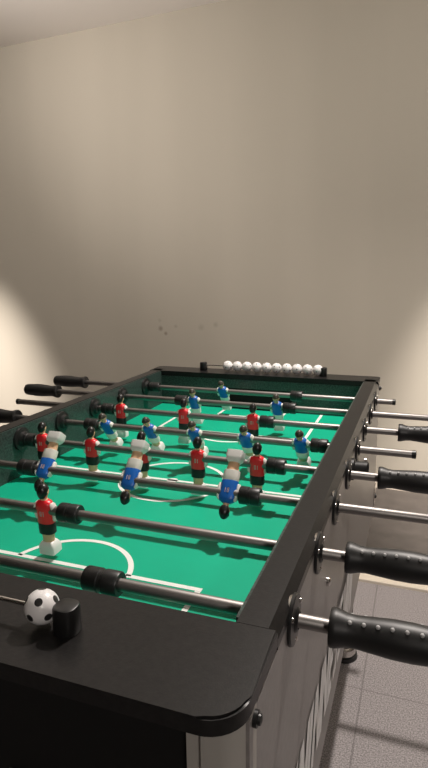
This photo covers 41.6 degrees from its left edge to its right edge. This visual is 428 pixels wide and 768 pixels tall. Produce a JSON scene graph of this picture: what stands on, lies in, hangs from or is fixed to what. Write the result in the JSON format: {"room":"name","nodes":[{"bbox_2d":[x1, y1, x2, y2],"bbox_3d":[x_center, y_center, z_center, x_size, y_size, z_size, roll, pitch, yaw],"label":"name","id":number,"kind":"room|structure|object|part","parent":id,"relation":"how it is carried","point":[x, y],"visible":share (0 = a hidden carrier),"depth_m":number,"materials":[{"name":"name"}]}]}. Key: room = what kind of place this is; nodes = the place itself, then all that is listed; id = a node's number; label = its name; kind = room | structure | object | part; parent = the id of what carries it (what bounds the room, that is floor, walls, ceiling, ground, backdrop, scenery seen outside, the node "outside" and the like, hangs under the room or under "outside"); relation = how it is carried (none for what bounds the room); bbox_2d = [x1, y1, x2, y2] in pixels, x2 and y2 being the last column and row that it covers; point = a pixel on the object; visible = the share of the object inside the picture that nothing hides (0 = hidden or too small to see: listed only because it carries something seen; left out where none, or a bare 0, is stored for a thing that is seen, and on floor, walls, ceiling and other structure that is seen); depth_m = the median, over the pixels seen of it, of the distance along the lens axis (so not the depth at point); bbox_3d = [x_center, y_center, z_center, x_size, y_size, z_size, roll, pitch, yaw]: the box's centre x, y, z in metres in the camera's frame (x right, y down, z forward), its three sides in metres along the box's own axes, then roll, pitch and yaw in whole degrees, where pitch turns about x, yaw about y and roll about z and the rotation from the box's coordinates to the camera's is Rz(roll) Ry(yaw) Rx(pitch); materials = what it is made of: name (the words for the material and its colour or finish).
{"room":"game room","nodes":[
{"label":"game room","id":0,"kind":"room"},
{"bbox_2d":[0,0,223,46],"bbox_3d":[-0.462,-1.342,-0.662,9.400,0.100,8.100,3,12,20],"label":"ceiling","id":1,"kind":"structure","parent":0,"point":[21,21],"depth_m":3.11,"materials":[{"name":"white paint"}]},
{"bbox_2d":[0,0,427,472],"bbox_3d":[0.841,-0.727,3.037,9.200,2.600,0.632,3,12,20],"label":"wall","id":2,"kind":"structure","parent":0,"point":[242,181],"depth_m":3.17,"materials":[{"name":"beige paint"}]},
{"bbox_2d":[319,487,427,767],"bbox_3d":[-0.428,1.280,-0.135,9.200,0.050,7.900,3,12,20],"label":"floor","id":3,"kind":"structure","parent":0,"point":[378,718],"depth_m":1.63,"materials":[{"name":"tile"}]},
{"bbox_2d":[0,366,381,767],"bbox_3d":[-0.070,0.520,1.284,0.787,0.870,1.444,3,12,20],"label":"foosball table","id":4,"kind":"object","parent":3,"relation":"on","point":[144,682],"visible":0.84,"depth_m":0.71,"materials":[{"name":"black laminate"}]},
{"bbox_2d":[0,595,81,638],"bbox_3d":[-0.315,0.206,0.587,0.405,0.027,0.024,3,12,20],"label":"counter","id":5,"kind":"object","parent":4,"relation":"on","point":[66,613],"depth_m":0.51,"materials":[{"name":"black plastic"}]},
{"bbox_2d":[24,588,58,624],"bbox_3d":[-0.162,0.210,0.530,0.032,0.033,0.033,3,12,20],"label":"ball","id":6,"kind":"object","parent":5,"relation":"attached to","point":[38,605],"visible":0.94,"depth_m":0.52,"materials":[{"name":"white plastic"}]},
{"bbox_3d":[-0.137,0.217,0.522,0.024,0.027,0.024,3,12,20],"label":"post","id":7,"kind":"part","parent":5,"relation":"part of","materials":[{"name":"black plastic"}]},
{"bbox_3d":[-0.408,0.077,1.354,0.040,0.020,1.266,3,12,20],"label":"rail","id":8,"kind":"part","parent":4,"relation":"part of","materials":[{"name":"black laminate"}]},
{"bbox_3d":[-0.316,0.436,0.623,0.669,0.403,0.020,3,12,20],"label":"panel","id":9,"kind":"part","parent":4,"relation":"part of","materials":[{"name":"black wood"}]},
{"bbox_2d":[0,409,416,465],"bbox_3d":[-0.103,0.121,1.297,1.072,0.103,0.081,3,12,20],"label":"rod","id":10,"kind":"object","parent":4,"relation":"on","point":[301,445],"visible":0.89,"depth_m":1.24,"materials":[{"name":"silver metal"}]},
{"bbox_3d":[-0.553,0.082,1.445,0.122,0.040,0.040,3,12,20],"label":"handle","id":11,"kind":"part","parent":10,"relation":"part of","materials":[{"name":"black rubber"}]},
{"bbox_2d":[0,554,427,666],"bbox_3d":[-0.301,0.238,0.730,1.138,0.116,0.040,3,12,20],"label":"rod","id":12,"kind":"object","parent":4,"relation":"on","point":[391,639],"visible":1,"depth_m":0.57,"materials":[{"name":"silver metal"}]},
{"bbox_3d":[0.176,0.251,0.555,0.122,0.040,0.040,3,12,20],"label":"handle","id":13,"kind":"part","parent":12,"relation":"part of","materials":[{"name":"black rubber"}]},
{"bbox_2d":[0,483,427,584],"bbox_3d":[-0.250,0.209,0.869,1.135,0.117,0.040,3,12,20],"label":"rod","id":14,"kind":"object","parent":4,"relation":"on","point":[399,565],"visible":1,"depth_m":0.77,"materials":[{"name":"silver metal"}]},
{"bbox_3d":[0.225,0.223,0.694,0.122,0.040,0.040,3,12,20],"label":"handle","id":15,"kind":"part","parent":14,"relation":"part of","materials":[{"name":"black rubber"}]},
{"bbox_2d":[0,431,427,523],"bbox_3d":[-0.134,0.153,0.991,1.104,0.100,0.084,3,12,20],"label":"rod","id":16,"kind":"object","parent":4,"relation":"attached to","point":[229,491],"visible":0.94,"depth_m":0.95,"materials":[{"name":"silver metal"}]},
{"bbox_3d":[0.007,0.460,0.495,0.053,0.407,0.030,3,12,20],"label":"corner post","id":17,"kind":"part","parent":4,"relation":"part of","materials":[{"name":"silver metal"}]},
{"bbox_2d":[16,394,427,443],"bbox_3d":[-0.018,0.097,1.411,1.156,0.116,0.040,3,12,20],"label":"rod","id":18,"kind":"object","parent":4,"relation":"on","point":[253,422],"visible":0.87,"depth_m":1.38,"materials":[{"name":"silver metal"}]},
{"bbox_3d":[0.467,0.111,1.232,0.122,0.040,0.040,3,12,20],"label":"handle","id":19,"kind":"part","parent":18,"relation":"part of","materials":[{"name":"black rubber"}]},
{"bbox_2d":[53,375,395,409],"bbox_3d":[-0.018,0.031,1.736,1.102,0.103,0.081,3,12,20],"label":"rod","id":20,"kind":"object","parent":4,"relation":"on","point":[222,391],"visible":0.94,"depth_m":1.71,"materials":[{"name":"silver metal"}]},
{"bbox_3d":[-0.482,-0.009,1.889,0.122,0.040,0.040,3,12,20],"label":"handle","id":21,"kind":"part","parent":20,"relation":"part of","materials":[{"name":"black rubber"}]},
{"bbox_2d":[22,422,427,503],"bbox_3d":[-0.139,0.153,1.142,1.152,0.116,0.040,3,12,20],"label":"rod","id":22,"kind":"object","parent":4,"relation":"on","point":[414,481],"visible":0.77,"depth_m":1.08,"materials":[{"name":"silver metal"}]},
{"bbox_3d":[0.344,0.167,0.964,0.122,0.040,0.040,3,12,20],"label":"handle","id":23,"kind":"part","parent":22,"relation":"part of","materials":[{"name":"black rubber"}]},
{"bbox_2d":[24,384,427,430],"bbox_3d":[0.001,0.065,1.570,1.255,0.110,0.066,3,12,20],"label":"rod","id":24,"kind":"object","parent":4,"relation":"on","point":[277,408],"visible":0.94,"depth_m":1.54,"materials":[{"name":"silver metal"}]},
{"bbox_3d":[-0.534,0.020,1.752,0.122,0.040,0.040,3,12,20],"label":"handle","id":25,"kind":"part","parent":24,"relation":"part of","materials":[{"name":"black rubber"}]},
{"bbox_2d":[200,362,326,376],"bbox_3d":[0.153,-0.049,1.826,0.424,0.027,0.024,3,12,20],"label":"counter","id":26,"kind":"object","parent":4,"relation":"on","point":[203,365],"depth_m":1.88,"materials":[{"name":"black plastic"}]},
{"bbox_3d":[-0.035,-0.060,1.894,0.024,0.027,0.024,3,12,20],"label":"post","id":27,"kind":"part","parent":26,"relation":"part of","materials":[{"name":"black plastic"}]},
{"bbox_2d":[223,361,232,370],"bbox_3d":[0.046,-0.060,1.864,0.032,0.033,0.033,3,12,20],"label":"ball","id":28,"kind":"object","parent":26,"relation":"attached to","point":[227,365],"visible":0.99,"depth_m":1.85,"materials":[{"name":"white plastic"}]},
{"bbox_2d":[232,361,241,370],"bbox_3d":[0.077,-0.059,1.853,0.033,0.033,0.033,-10,15,-39],"label":"ball","id":29,"kind":"object","parent":26,"relation":"attached to","point":[237,366],"visible":1,"depth_m":1.84,"materials":[{"name":"white plastic"}]},
{"bbox_2d":[242,362,251,371],"bbox_3d":[0.108,-0.057,1.842,0.033,0.033,0.033,-10,15,-39],"label":"ball","id":30,"kind":"object","parent":26,"relation":"attached to","point":[247,366],"visible":1,"depth_m":1.83,"materials":[{"name":"white plastic"}]},
{"bbox_2d":[252,362,261,371],"bbox_3d":[0.139,-0.055,1.830,0.033,0.033,0.033,-10,15,-40],"label":"ball","id":31,"kind":"object","parent":26,"relation":"attached to","point":[256,367],"visible":1,"depth_m":1.82,"materials":[{"name":"white plastic"}]},
{"bbox_2d":[262,363,271,372],"bbox_3d":[0.170,-0.053,1.819,0.033,0.033,0.033,-11,15,-41],"label":"ball","id":32,"kind":"object","parent":26,"relation":"attached to","point":[266,367],"visible":1,"depth_m":1.81,"materials":[{"name":"white plastic"}]},
{"bbox_2d":[272,363,281,372],"bbox_3d":[0.201,-0.051,1.808,0.033,0.033,0.033,-11,15,-41],"label":"ball","id":33,"kind":"object","parent":26,"relation":"attached to","point":[276,367],"visible":1,"depth_m":1.80,"materials":[{"name":"white plastic"}]},
{"bbox_2d":[282,363,291,373],"bbox_3d":[0.232,-0.049,1.797,0.033,0.033,0.033,5,13,28],"label":"ball","id":34,"kind":"object","parent":26,"relation":"attached to","point":[286,368],"visible":1,"depth_m":1.78,"materials":[{"name":"white plastic"}]},
{"bbox_2d":[292,364,301,373],"bbox_3d":[0.263,-0.047,1.785,0.033,0.033,0.033,-9,14,-35],"label":"ball","id":35,"kind":"object","parent":26,"relation":"attached to","point":[297,368],"visible":1,"depth_m":1.77,"materials":[{"name":"white plastic"}]},
{"bbox_2d":[302,364,312,374],"bbox_3d":[0.294,-0.045,1.774,0.033,0.033,0.033,-9,14,-37],"label":"ball","id":36,"kind":"object","parent":26,"relation":"attached to","point":[307,369],"visible":1,"depth_m":1.76,"materials":[{"name":"white plastic"}]},
{"bbox_2d":[313,365,322,374],"bbox_3d":[0.326,-0.044,1.763,0.032,0.033,0.033,3,13,20],"label":"ball","id":37,"kind":"object","parent":26,"relation":"attached to","point":[317,368],"visible":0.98,"depth_m":1.75,"materials":[{"name":"white plastic"}]},
{"bbox_3d":[0.341,-0.038,1.758,0.024,0.027,0.024,3,12,20],"label":"post","id":38,"kind":"part","parent":26,"relation":"part of","materials":[{"name":"black plastic"}]},
{"bbox_3d":[0.259,0.117,1.113,0.040,0.020,1.266,3,12,20],"label":"rail","id":39,"kind":"part","parent":4,"relation":"part of","materials":[{"name":"black laminate"}]},
{"bbox_3d":[0.250,0.330,1.125,0.040,0.399,1.384,3,12,20],"label":"panel","id":40,"kind":"part","parent":4,"relation":"part of","materials":[{"name":"grey laminate"}]},
{"bbox_2d":[351,458,368,479],"bbox_3d":[0.277,0.163,1.070,0.031,0.042,0.042,3,12,20],"label":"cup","id":41,"kind":"object","parent":4,"relation":"on","point":[363,466],"depth_m":1.06,"materials":[{"name":"black plastic"}]},
{"bbox_2d":[359,573,427,592],"bbox_3d":[0.472,0.759,2.265,9.200,0.022,0.056,3,12,20],"label":"trim","id":42,"kind":"structure","parent":3,"relation":"on","point":[363,577],"depth_m":2.17,"materials":[{"name":"beige"}]}
]}

